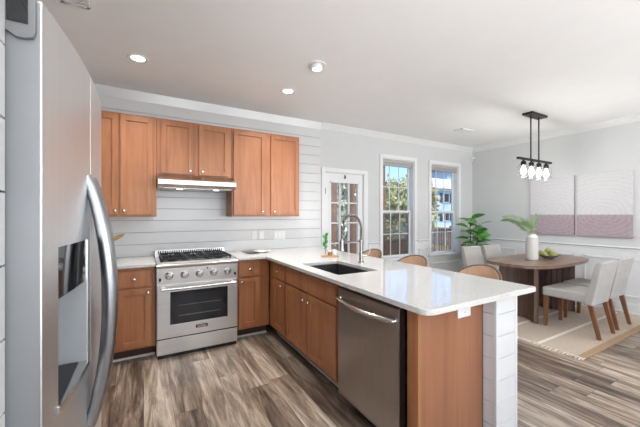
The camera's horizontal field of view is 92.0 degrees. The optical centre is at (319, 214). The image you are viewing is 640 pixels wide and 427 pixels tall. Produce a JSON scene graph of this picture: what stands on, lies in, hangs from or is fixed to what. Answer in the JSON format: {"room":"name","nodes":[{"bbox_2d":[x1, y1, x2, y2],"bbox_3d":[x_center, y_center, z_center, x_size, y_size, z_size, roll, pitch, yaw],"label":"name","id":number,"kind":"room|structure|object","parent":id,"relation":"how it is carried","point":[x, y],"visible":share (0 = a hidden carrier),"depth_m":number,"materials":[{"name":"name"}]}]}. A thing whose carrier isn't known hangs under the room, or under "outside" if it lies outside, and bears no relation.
{"room":"kitchen","nodes":[
{"label":"kitchen","id":0,"kind":"room"},
{"bbox_2d":[37,0,639,147],"bbox_3d":[1.957,-1.415,1.635,7.120,0.100,7.400,0,0,-30],"label":"ceiling","id":1,"kind":"structure","parent":0,"point":[429,70],"depth_m":2.64,"materials":[{"name":"paint"}]},
{"bbox_2d":[61,0,89,8],"bbox_3d":[-1.504,-1.359,1.870,0.150,0.012,0.300,0,0,-30],"label":"ceiling vent","id":2,"kind":"object","parent":1,"relation":"in","point":[80,3],"visible":1,"depth_m":1.98,"materials":[{"name":"white plastic"}]},
{"bbox_2d":[127,53,148,62],"bbox_3d":[-1.582,-1.361,2.687,0.164,0.009,0.164,0,0,-30],"label":"recessed light","id":3,"kind":"object","parent":1,"relation":"in","point":[138,58],"visible":1,"depth_m":2.68,"materials":[{"name":"white plastic"}]},
{"bbox_2d":[281,88,294,93],"bbox_3d":[-0.353,-1.361,3.402,0.164,0.009,0.164,0,0,-30],"label":"recessed light","id":4,"kind":"object","parent":1,"relation":"in","point":[284,90],"visible":1,"depth_m":3.40,"materials":[{"name":"white plastic"}]},
{"bbox_2d":[308,61,325,71],"bbox_3d":[-0.027,-1.344,2.812,0.164,0.042,0.164,0,0,-30],"label":"recessed light","id":5,"kind":"object","parent":1,"relation":"in","point":[317,66],"visible":1,"depth_m":2.78,"materials":[{"name":"white plastic"}]},
{"bbox_2d":[454,128,473,132],"bbox_3d":[2.328,-1.359,4.989,0.300,0.012,0.150,0,0,-30],"label":"ceiling vent","id":6,"kind":"object","parent":1,"relation":"in","point":[462,130],"visible":1,"depth_m":4.96,"materials":[{"name":"white plastic"}]},
{"bbox_2d":[516,111,551,179],"bbox_3d":[2.923,-0.932,4.200,0.860,0.866,0.130,0,0,-30],"label":"pendant light","id":7,"kind":"object","parent":1,"relation":"hanging from","point":[532,114],"visible":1,"depth_m":4.15,"materials":[{"name":"black metal"}]},
{"bbox_2d":[101,304,639,426],"bbox_3d":[1.957,1.425,1.635,7.120,0.100,7.400,0,0,-30],"label":"floor","id":8,"kind":"structure","parent":0,"point":[259,380],"depth_m":2.45,"materials":[{"name":"brown wood"}]},
{"bbox_2d":[0,0,117,426],"bbox_3d":[-1.019,0.475,0.832,0.814,1.800,0.920,0,0,-30],"label":"refrigerator","id":9,"kind":"object","parent":8,"relation":"on","point":[60,253],"visible":1,"depth_m":0.64,"materials":[{"name":"metal"}]},
{"bbox_2d":[113,267,154,361],"bbox_3d":[-1.881,0.933,3.133,0.358,0.883,0.653,0,0,-30],"label":"base cabinet","id":10,"kind":"object","parent":8,"relation":"on","point":[135,335],"visible":0.89,"depth_m":2.90,"materials":[{"name":"brown wood"}]},
{"bbox_2d":[155,247,237,359],"bbox_3d":[-1.361,0.887,3.371,0.764,0.975,0.744,0,0,-30],"label":"gas range","id":11,"kind":"object","parent":8,"relation":"on","point":[196,288],"visible":1,"depth_m":3.11,"materials":[{"name":"metal"}]},
{"bbox_2d":[155,256,236,264],"bbox_3d":[-1.383,0.473,3.410,0.764,0.016,0.655,0,0,-30],"label":"cooktop","id":12,"kind":"object","parent":11,"relation":"in","point":[158,260],"depth_m":3.20,"materials":[{"name":"metal"}]},
{"bbox_2d":[237,259,268,337],"bbox_3d":[-0.886,0.933,3.701,0.372,0.883,0.653,0,0,-30],"label":"base cabinet","id":13,"kind":"object","parent":8,"relation":"on","point":[253,275],"visible":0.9,"depth_m":3.45,"materials":[{"name":"brown wood"}]},
{"bbox_2d":[270,261,294,347],"bbox_3d":[-0.241,0.933,3.472,0.603,0.883,0.486,0,0,-30],"label":"base cabinet","id":14,"kind":"object","parent":8,"relation":"on","point":[278,282],"visible":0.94,"depth_m":3.31,"materials":[{"name":"brown wood"}]},
{"bbox_2d":[286,267,341,386],"bbox_3d":[0.133,0.933,2.816,0.603,0.883,1.016,0,0,-30],"label":"base cabinet","id":15,"kind":"object","parent":8,"relation":"on","point":[311,302],"visible":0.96,"depth_m":2.61,"materials":[{"name":"brown wood"}]},
{"bbox_2d":[225,246,535,315],"bbox_3d":[0.089,0.475,2.934,1.318,0.030,2.948,0,0,-30],"label":"countertop","id":16,"kind":"structure","parent":15,"relation":"on","point":[422,290],"depth_m":2.12,"materials":[{"name":"stone"}]},
{"bbox_2d":[242,249,268,252],"bbox_3d":[-0.781,0.449,3.831,0.320,0.012,0.200,0,0,-42],"label":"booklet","id":17,"kind":"object","parent":16,"relation":"on","point":[260,250],"visible":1,"depth_m":3.80,"materials":[{"name":"paper"}]},
{"bbox_2d":[321,255,338,256],"bbox_3d":[0.111,0.452,3.419,0.190,0.014,0.110,0,0,0],"label":"tray","id":18,"kind":"object","parent":16,"relation":"on","point":[321,255],"visible":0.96,"depth_m":3.37,"materials":[{"name":"brown wood"}]},
{"bbox_2d":[322,233,327,253],"bbox_3d":[0.057,0.319,3.436,0.071,0.251,0.069,0,0,-30],"label":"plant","id":19,"kind":"object","parent":18,"relation":"on","point":[326,234],"visible":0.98,"depth_m":3.43,"materials":[{"name":"green plant"}]},
{"bbox_2d":[332,242,336,254],"bbox_3d":[0.160,0.374,3.417,0.057,0.142,0.058,0,0,-3],"label":"soap bottle","id":20,"kind":"object","parent":18,"relation":"on","point":[334,252],"visible":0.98,"depth_m":3.40,"materials":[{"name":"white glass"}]},
{"bbox_2d":[311,263,368,274],"bbox_3d":[0.158,0.598,2.750,0.420,0.214,0.660,0,0,-30],"label":"sink","id":21,"kind":"object","parent":16,"relation":"in","point":[339,269],"visible":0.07,"depth_m":3.04,"materials":[{"name":"black metal"}]},
{"bbox_2d":[339,214,370,262],"bbox_3d":[0.317,0.223,2.912,0.372,0.474,0.094,0,0,-35],"label":"faucet","id":22,"kind":"object","parent":16,"relation":"on","point":[361,255],"visible":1,"depth_m":2.95,"materials":[{"name":"metal"}]},
{"bbox_2d":[336,287,406,426],"bbox_3d":[0.506,0.934,2.076,0.684,0.882,0.632,0,0,-30],"label":"dishwasher","id":23,"kind":"object","parent":8,"relation":"on","point":[372,332],"visible":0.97,"depth_m":1.86,"materials":[{"name":"metal"}]},
{"bbox_2d":[363,249,381,257],"bbox_3d":[0.548,0.905,3.859,0.436,0.943,0.446,0,0,-30],"label":"counter stool","id":24,"kind":"object","parent":8,"relation":"on","point":[377,253],"visible":0.24,"depth_m":3.97,"materials":[{"name":"beige leather"}]},
{"bbox_2d":[398,255,427,266],"bbox_3d":[0.895,0.905,3.251,0.436,0.943,0.446,0,0,-30],"label":"counter stool","id":25,"kind":"object","parent":8,"relation":"on","point":[420,260],"visible":0.24,"depth_m":3.37,"materials":[{"name":"beige leather"}]},
{"bbox_2d":[407,304,481,426],"bbox_3d":[0.739,0.933,1.794,0.562,0.883,0.080,0,0,-30],"label":"cabinet end panel","id":26,"kind":"object","parent":8,"relation":"on","point":[444,351],"visible":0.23,"depth_m":1.74,"materials":[{"name":"brown wood"}]},
{"bbox_2d":[455,213,491,254],"bbox_3d":[2.905,0.673,5.808,0.817,1.404,0.602,0,0,-30],"label":"potted plant","id":27,"kind":"object","parent":8,"relation":"on","point":[481,232],"visible":0.57,"depth_m":5.73,"materials":[{"name":"green plant"}]},
{"bbox_2d":[457,264,501,279],"bbox_3d":[1.269,0.905,2.595,0.436,0.943,0.446,0,0,-30],"label":"counter stool","id":28,"kind":"object","parent":8,"relation":"on","point":[481,270],"visible":0.27,"depth_m":2.71,"materials":[{"name":"beige wicker"}]},
{"bbox_2d":[517,303,639,359],"bbox_3d":[2.945,1.368,4.362,2.290,0.012,2.060,0,0,-30],"label":"area rug","id":29,"kind":"object","parent":8,"relation":"on","point":[574,334],"visible":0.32,"depth_m":3.62,"materials":[{"name":"beige carpet"}]},
{"bbox_2d":[461,246,484,266],"bbox_3d":[2.625,0.940,4.883,0.456,0.845,0.582,0,0,-30],"label":"dining chair","id":30,"kind":"object","parent":29,"relation":"on","point":[472,255],"visible":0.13,"depth_m":5.03,"materials":[{"name":"fabric"}]},
{"bbox_2d":[481,244,501,269],"bbox_3d":[3.103,0.940,5.156,0.456,0.845,0.582,0,0,-30],"label":"dining chair","id":31,"kind":"object","parent":29,"relation":"on","point":[489,251],"visible":0.1,"depth_m":5.29,"materials":[{"name":"fabric"}]},
{"bbox_2d":[487,254,588,323],"bbox_3d":[3.055,0.989,4.333,1.620,0.748,0.840,0,0,-30],"label":"dining table","id":32,"kind":"object","parent":29,"relation":"on","point":[541,272],"visible":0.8,"depth_m":4.18,"materials":[{"name":"brown wood"}]},
{"bbox_2d":[501,213,538,259],"bbox_3d":[2.773,0.293,4.217,0.589,0.643,0.178,0,0,-9],"label":"vase","id":33,"kind":"object","parent":32,"relation":"on","point":[531,240],"visible":1,"depth_m":4.22,"materials":[{"name":"ceramic"}]},
{"bbox_2d":[538,253,560,258],"bbox_3d":[3.227,0.586,4.373,0.290,0.058,0.290,0,0,-30],"label":"bowl","id":34,"kind":"object","parent":32,"relation":"on","point":[543,256],"visible":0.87,"depth_m":4.30,"materials":[{"name":"grey ceramic"}]},
{"bbox_2d":[543,260,618,340],"bbox_3d":[3.082,0.940,3.679,0.456,0.845,0.582,0,0,-30],"label":"dining chair","id":35,"kind":"object","parent":29,"relation":"on","point":[598,291],"visible":1,"depth_m":3.52,"materials":[{"name":"fabric"}]},
{"bbox_2d":[563,257,633,329],"bbox_3d":[3.567,0.940,3.979,0.456,0.845,0.582,0,0,-30],"label":"dining chair","id":36,"kind":"object","parent":29,"relation":"on","point":[624,266],"visible":0.66,"depth_m":3.80,"materials":[{"name":"fabric"}]},
{"bbox_3d":[-2.306,0.933,2.891,0.618,0.883,0.653,0,0,-30],"label":"base cabinet","id":37,"kind":"object","parent":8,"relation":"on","visible":0},
{"bbox_2d":[116,256,155,268],"bbox_3d":[-2.157,0.475,2.976,0.998,0.030,0.648,0,0,-30],"label":"countertop","id":38,"kind":"structure","parent":37,"relation":"on","point":[140,261],"depth_m":2.99,"materials":[{"name":"stone"}]},
{"bbox_2d":[114,234,123,240],"bbox_3d":[-2.087,0.326,3.113,0.209,0.268,0.092,0,0,-30],"label":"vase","id":39,"kind":"object","parent":38,"relation":"on","point":[117,237],"visible":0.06,"depth_m":3.11,"materials":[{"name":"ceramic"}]},
{"bbox_2d":[321,129,471,260],"bbox_3d":[0.161,0.005,4.783,7.120,2.740,0.150,0,0,-30],"label":"wall","id":40,"kind":"structure","parent":0,"point":[341,150],"depth_m":5.20,"materials":[{"name":"paint"}]},
{"bbox_2d":[101,110,155,216],"bbox_3d":[-2.064,-0.506,3.213,0.637,1.048,0.333,0,0,-30],"label":"upper cabinet","id":41,"kind":"object","parent":40,"relation":"attached to","point":[128,141],"visible":0.76,"depth_m":3.14,"materials":[{"name":"brown wood"}]},
{"bbox_2d":[156,118,230,177],"bbox_3d":[-1.446,-0.728,3.566,0.784,0.605,0.333,0,0,-30],"label":"upper cabinet","id":42,"kind":"object","parent":40,"relation":"attached to","point":[182,148],"visible":0.98,"depth_m":3.43,"materials":[{"name":"brown wood"}]},
{"bbox_2d":[156,174,235,192],"bbox_3d":[-1.404,-0.347,3.492,0.778,0.154,0.502,0,0,-30],"label":"range hood","id":43,"kind":"object","parent":40,"relation":"attached to","point":[164,182],"visible":1,"depth_m":3.31,"materials":[{"name":"metal"}]},
{"bbox_2d":[94,84,321,129],"bbox_3d":[-1.367,-1.315,3.799,3.190,0.100,0.045,0,0,-30],"label":"trim","id":44,"kind":"structure","parent":40,"relation":"attached to","point":[103,90],"depth_m":3.73,"materials":[{"name":"paint"}]},
{"bbox_2d":[98,95,320,315],"bbox_3d":[-1.375,0.052,3.808,3.185,2.646,0.014,0,0,-30],"label":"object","id":45,"kind":"structure","parent":40,"relation":"attached to","point":[200,216],"depth_m":3.83,"materials":[{"name":"paint"}]},
{"bbox_2d":[115,109,313,278],"bbox_3d":[-1.379,0.045,3.816,3.185,2.660,0.004,0,0,-30],"label":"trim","id":46,"kind":"structure","parent":40,"relation":"attached to","point":[116,109],"depth_m":3.84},
{"bbox_2d":[252,231,256,239],"bbox_3d":[-0.866,0.270,4.085,0.073,0.115,0.010,0,0,-30],"label":"outlet","id":47,"kind":"object","parent":40,"relation":"attached to","point":[254,233],"visible":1,"depth_m":4.08,"materials":[{"name":"white plastic"}]},
{"bbox_2d":[259,231,263,239],"bbox_3d":[-0.784,0.270,4.132,0.073,0.115,0.011,0,0,-30],"label":"light switch","id":48,"kind":"object","parent":40,"relation":"attached to","point":[261,233],"visible":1,"depth_m":4.13,"materials":[{"name":"white plastic"}]},
{"bbox_2d":[226,128,298,216],"bbox_3d":[-0.718,-0.506,3.981,0.887,1.048,0.333,0,0,-30],"label":"upper cabinet","id":49,"kind":"object","parent":40,"relation":"attached to","point":[264,166],"visible":1,"depth_m":3.84,"materials":[{"name":"brown wood"}]},
{"bbox_2d":[274,231,284,239],"bbox_3d":[-0.557,0.278,4.261,0.165,0.115,0.011,0,0,-30],"label":"light switch","id":50,"kind":"object","parent":40,"relation":"attached to","point":[277,234],"visible":1,"depth_m":4.25,"materials":[{"name":"white plastic"}]},
{"bbox_2d":[321,167,367,253],"bbox_3d":[0.377,0.330,4.860,0.870,2.090,0.231,0,0,-30],"label":"door","id":51,"kind":"structure","parent":40,"relation":"in","point":[328,175],"depth_m":4.84,"materials":[{"name":"paint"}]},
{"bbox_2d":[321,122,472,152],"bbox_3d":[1.603,-1.327,5.476,3.630,0.075,0.075,0,0,-30],"label":"trim","id":52,"kind":"structure","parent":40,"relation":"attached to","point":[328,126],"depth_m":5.25,"materials":[{"name":"paint"}]},
{"bbox_2d":[380,154,416,260],"bbox_3d":[1.345,-0.090,5.433,0.900,1.870,0.195,0,0,-30],"label":"window","id":53,"kind":"structure","parent":40,"relation":"in","point":[411,211],"depth_m":5.56,"materials":[{"name":"paint"}]},
{"bbox_2d":[383,162,411,166],"bbox_3d":[1.352,-0.882,5.421,0.698,0.036,0.042,0,0,-30],"label":"shade","id":54,"kind":"object","parent":53,"relation":"attached to","point":[394,164],"depth_m":5.40,"materials":[{"name":"white fabric"}]},
{"bbox_2d":[383,159,412,167],"bbox_3d":[1.352,-0.899,5.421,0.710,0.104,0.054,0,0,-30],"label":"window blind","id":55,"kind":"object","parent":53,"relation":"attached to","point":[386,162],"visible":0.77,"depth_m":5.40,"materials":[{"name":"white fabric"}]},
{"bbox_2d":[369,239,472,271],"bbox_3d":[1.981,0.875,5.731,2.720,0.740,0.007,0,0,-30],"label":"trim","id":56,"kind":"structure","parent":40,"relation":"attached to","point":[453,266],"depth_m":5.92,"materials":[{"name":"paint"}]},
{"bbox_2d":[369,237,472,245],"bbox_3d":[1.990,0.480,5.720,2.715,0.060,0.034,0,0,-30],"label":"trim","id":57,"kind":"structure","parent":40,"relation":"attached to","point":[422,240],"depth_m":5.61,"materials":[{"name":"paint"}]},
{"bbox_2d":[428,160,461,259],"bbox_3d":[2.392,-0.090,6.030,0.950,1.870,0.195,0,0,-30],"label":"window","id":58,"kind":"structure","parent":40,"relation":"in","point":[455,212],"depth_m":6.17,"materials":[{"name":"paint"}]},
{"bbox_2d":[432,165,456,172],"bbox_3d":[2.398,-0.899,6.018,0.760,0.104,0.054,0,0,-30],"label":"window blind","id":59,"kind":"object","parent":58,"relation":"attached to","point":[434,167],"visible":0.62,"depth_m":6.01,"materials":[{"name":"white fabric"}]},
{"bbox_2d":[432,167,456,171],"bbox_3d":[2.398,-0.882,6.018,0.748,0.036,0.042,0,0,-30],"label":"shade","id":60,"kind":"object","parent":58,"relation":"attached to","point":[443,169],"depth_m":6.02,"materials":[{"name":"white fabric"}]},
{"bbox_2d":[457,307,470,317],"bbox_3d":[0.844,0.550,1.810,0.117,0.094,0.010,0,0,-30],"label":"outlet","id":61,"kind":"object","parent":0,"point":[464,312],"visible":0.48,"depth_m":1.80,"materials":[{"name":"white plastic"}]},
{"bbox_2d":[482,304,490,426],"bbox_3d":[0.421,0.933,3.144,0.196,0.884,2.875,0,0,-30],"label":"wall","id":62,"kind":"structure","parent":0,"point":[482,304],"depth_m":1.92,"materials":[{"name":"white paint"}]},
{"bbox_2d":[483,297,514,426],"bbox_3d":[0.425,0.933,3.140,0.217,0.884,2.886,0,0,-30],"label":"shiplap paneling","id":63,"kind":"structure","parent":62,"relation":"attached to","point":[506,306],"depth_m":1.89,"materials":[{"name":"paint"}]},
{"bbox_2d":[493,296,516,426],"bbox_3d":[1.136,0.933,1.893,0.225,0.884,0.022,0,0,-30],"label":"trim","id":64,"kind":"structure","parent":62,"relation":"attached to","point":[495,303],"depth_m":1.84,"materials":[{"name":"paint"}]},
{"bbox_2d":[472,121,639,247],"bbox_3d":[4.984,0.005,3.361,0.150,2.740,7.100,0,0,-30],"label":"wall","id":65,"kind":"structure","parent":0,"point":[499,188],"depth_m":5.20,"materials":[{"name":"paint"}]},
{"bbox_2d":[530,175,574,234],"bbox_3d":[3.854,-0.152,5.145,0.044,0.945,0.630,0,0,-30],"label":"canvas painting","id":66,"kind":"object","parent":65,"relation":"attached to","point":[552,199],"visible":0.91,"depth_m":5.09},
{"bbox_2d":[473,241,639,304],"bbox_3d":[4.916,0.875,3.322,0.007,0.740,7.100,0,0,-30],"label":"trim","id":67,"kind":"structure","parent":65,"relation":"attached to","point":[633,284],"depth_m":4.69,"materials":[{"name":"paint"}]},
{"bbox_2d":[473,114,639,152],"bbox_3d":[4.887,-1.327,3.305,0.075,0.075,7.100,0,0,-30],"label":"trim","id":68,"kind":"structure","parent":65,"relation":"attached to","point":[635,118],"depth_m":4.95,"materials":[{"name":"paint"}]},
{"bbox_2d":[473,237,639,251],"bbox_3d":[4.905,0.480,3.316,0.034,0.060,7.100,0,0,-30],"label":"trim","id":69,"kind":"structure","parent":65,"relation":"attached to","point":[635,249],"depth_m":4.85,"materials":[{"name":"paint"}]},
{"bbox_2d":[577,170,632,237],"bbox_3d":[4.186,-0.152,4.563,0.044,0.945,0.630,0,0,-30],"label":"canvas painting","id":70,"kind":"object","parent":65,"relation":"attached to","point":[604,200],"visible":1,"depth_m":4.53},
{"bbox_2d":[575,300,639,315],"bbox_3d":[4.906,1.305,3.317,0.030,0.140,7.100,0,0,-30],"label":"baseboard","id":71,"kind":"structure","parent":65,"relation":"attached to","point":[634,309],"depth_m":4.34,"materials":[{"name":"paint"}]},
{"bbox_3d":[2.749,1.515,7.795,11.500,0.040,2.458,0,0,-30],"label":"porch deck","id":72,"kind":"object","parent":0,"visible":0},
{"bbox_2d":[331,183,336,249],"bbox_3d":[0.267,-0.165,6.254,0.150,3.320,0.150,0,0,-30],"label":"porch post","id":73,"kind":"object","parent":72,"relation":"on","point":[333,185],"visible":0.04,"depth_m":6.20,"materials":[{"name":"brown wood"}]},
{"bbox_2d":[350,184,355,253],"bbox_3d":[0.701,-0.165,6.501,0.150,3.320,0.150,0,0,-30],"label":"porch post","id":74,"kind":"object","parent":72,"relation":"on","point":[352,186],"visible":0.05,"depth_m":6.45,"materials":[{"name":"brown wood"}]},
{"bbox_2d":[337,239,406,254],"bbox_3d":[1.070,1.065,8.065,4.150,0.860,0.150,0,0,-30],"label":"wooden fence","id":75,"kind":"object","parent":72,"relation":"on","point":[394,242],"visible":0.11,"depth_m":8.57,"materials":[{"name":"brown wood"}]},
{"bbox_2d":[383,166,384,255],"bbox_3d":[1.370,-0.165,6.883,0.150,3.320,0.150,0,0,-30],"label":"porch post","id":76,"kind":"object","parent":72,"relation":"on","point":[383,166],"visible":0.02,"depth_m":6.84,"materials":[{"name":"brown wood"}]},
{"bbox_2d":[432,226,450,250],"bbox_3d":[4.395,0.920,9.990,3.265,1.150,0.090,0,0,-30],"label":"deck railing","id":77,"kind":"object","parent":72,"relation":"on","point":[448,234],"visible":0.1,"depth_m":9.65,"materials":[{"name":"brown wood"}]},
{"bbox_3d":[-0.837,0.005,0.321,0.664,2.740,0.137,0,0,-30],"label":"wall","id":78,"kind":"structure","parent":0,"visible":0},
{"bbox_2d":[0,0,4,426],"bbox_3d":[-0.828,0.005,0.323,0.681,2.740,0.162,0,0,-30],"label":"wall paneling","id":79,"kind":"structure","parent":78,"relation":"attached to","point":[2,2],"depth_m":0.55,"materials":[{"name":"paint"}]},
{"label":"outside","id":80,"kind":"structure","parent":0,"visible":0},
{"bbox_3d":[7.983,3.925,41.508,95.000,0.100,55.800,0,0,-30],"label":"lawn","id":81,"kind":"structure","parent":80,"visible":0},
{"bbox_2d":[337,183,346,241],"bbox_3d":[0.966,-0.128,16.767,3.599,8.018,3.919,0,0,-30],"label":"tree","id":82,"kind":"object","parent":81,"relation":"on","point":[344,185],"visible":0.1,"depth_m":15.91,"materials":[{"name":"green plant"}]},
{"bbox_2d":[385,173,438,239],"bbox_3d":[4.733,0.555,18.823,4.520,6.655,4.703,0,0,-30],"label":"tree","id":83,"kind":"object","parent":81,"relation":"on","point":[393,191],"visible":0.41,"depth_m":17.93,"materials":[{"name":"green plant"}]},
{"bbox_2d":[385,213,440,249],"bbox_3d":[3.572,1.902,12.870,2.535,3.971,2.774,0,0,-10],"label":"tree","id":84,"kind":"object","parent":81,"relation":"on","point":[402,226],"visible":0.04,"depth_m":12.53,"materials":[{"name":"green plant"}]},
{"bbox_2d":[432,185,440,221],"bbox_3d":[8.343,-0.777,24.633,1.976,9.314,2.222,0,0,-30],"label":"tree","id":85,"kind":"object","parent":81,"relation":"on","point":[433,191],"visible":0.04,"depth_m":24.12,"materials":[{"name":"green plant"}]},
{"bbox_2d":[432,171,450,243],"bbox_3d":[18.573,-2.475,46.455,12.700,12.700,10.700,0,0,-30],"label":"house","id":86,"kind":"structure","parent":81,"relation":"on","point":[443,179],"depth_m":41.95,"materials":[{"name":"white"}]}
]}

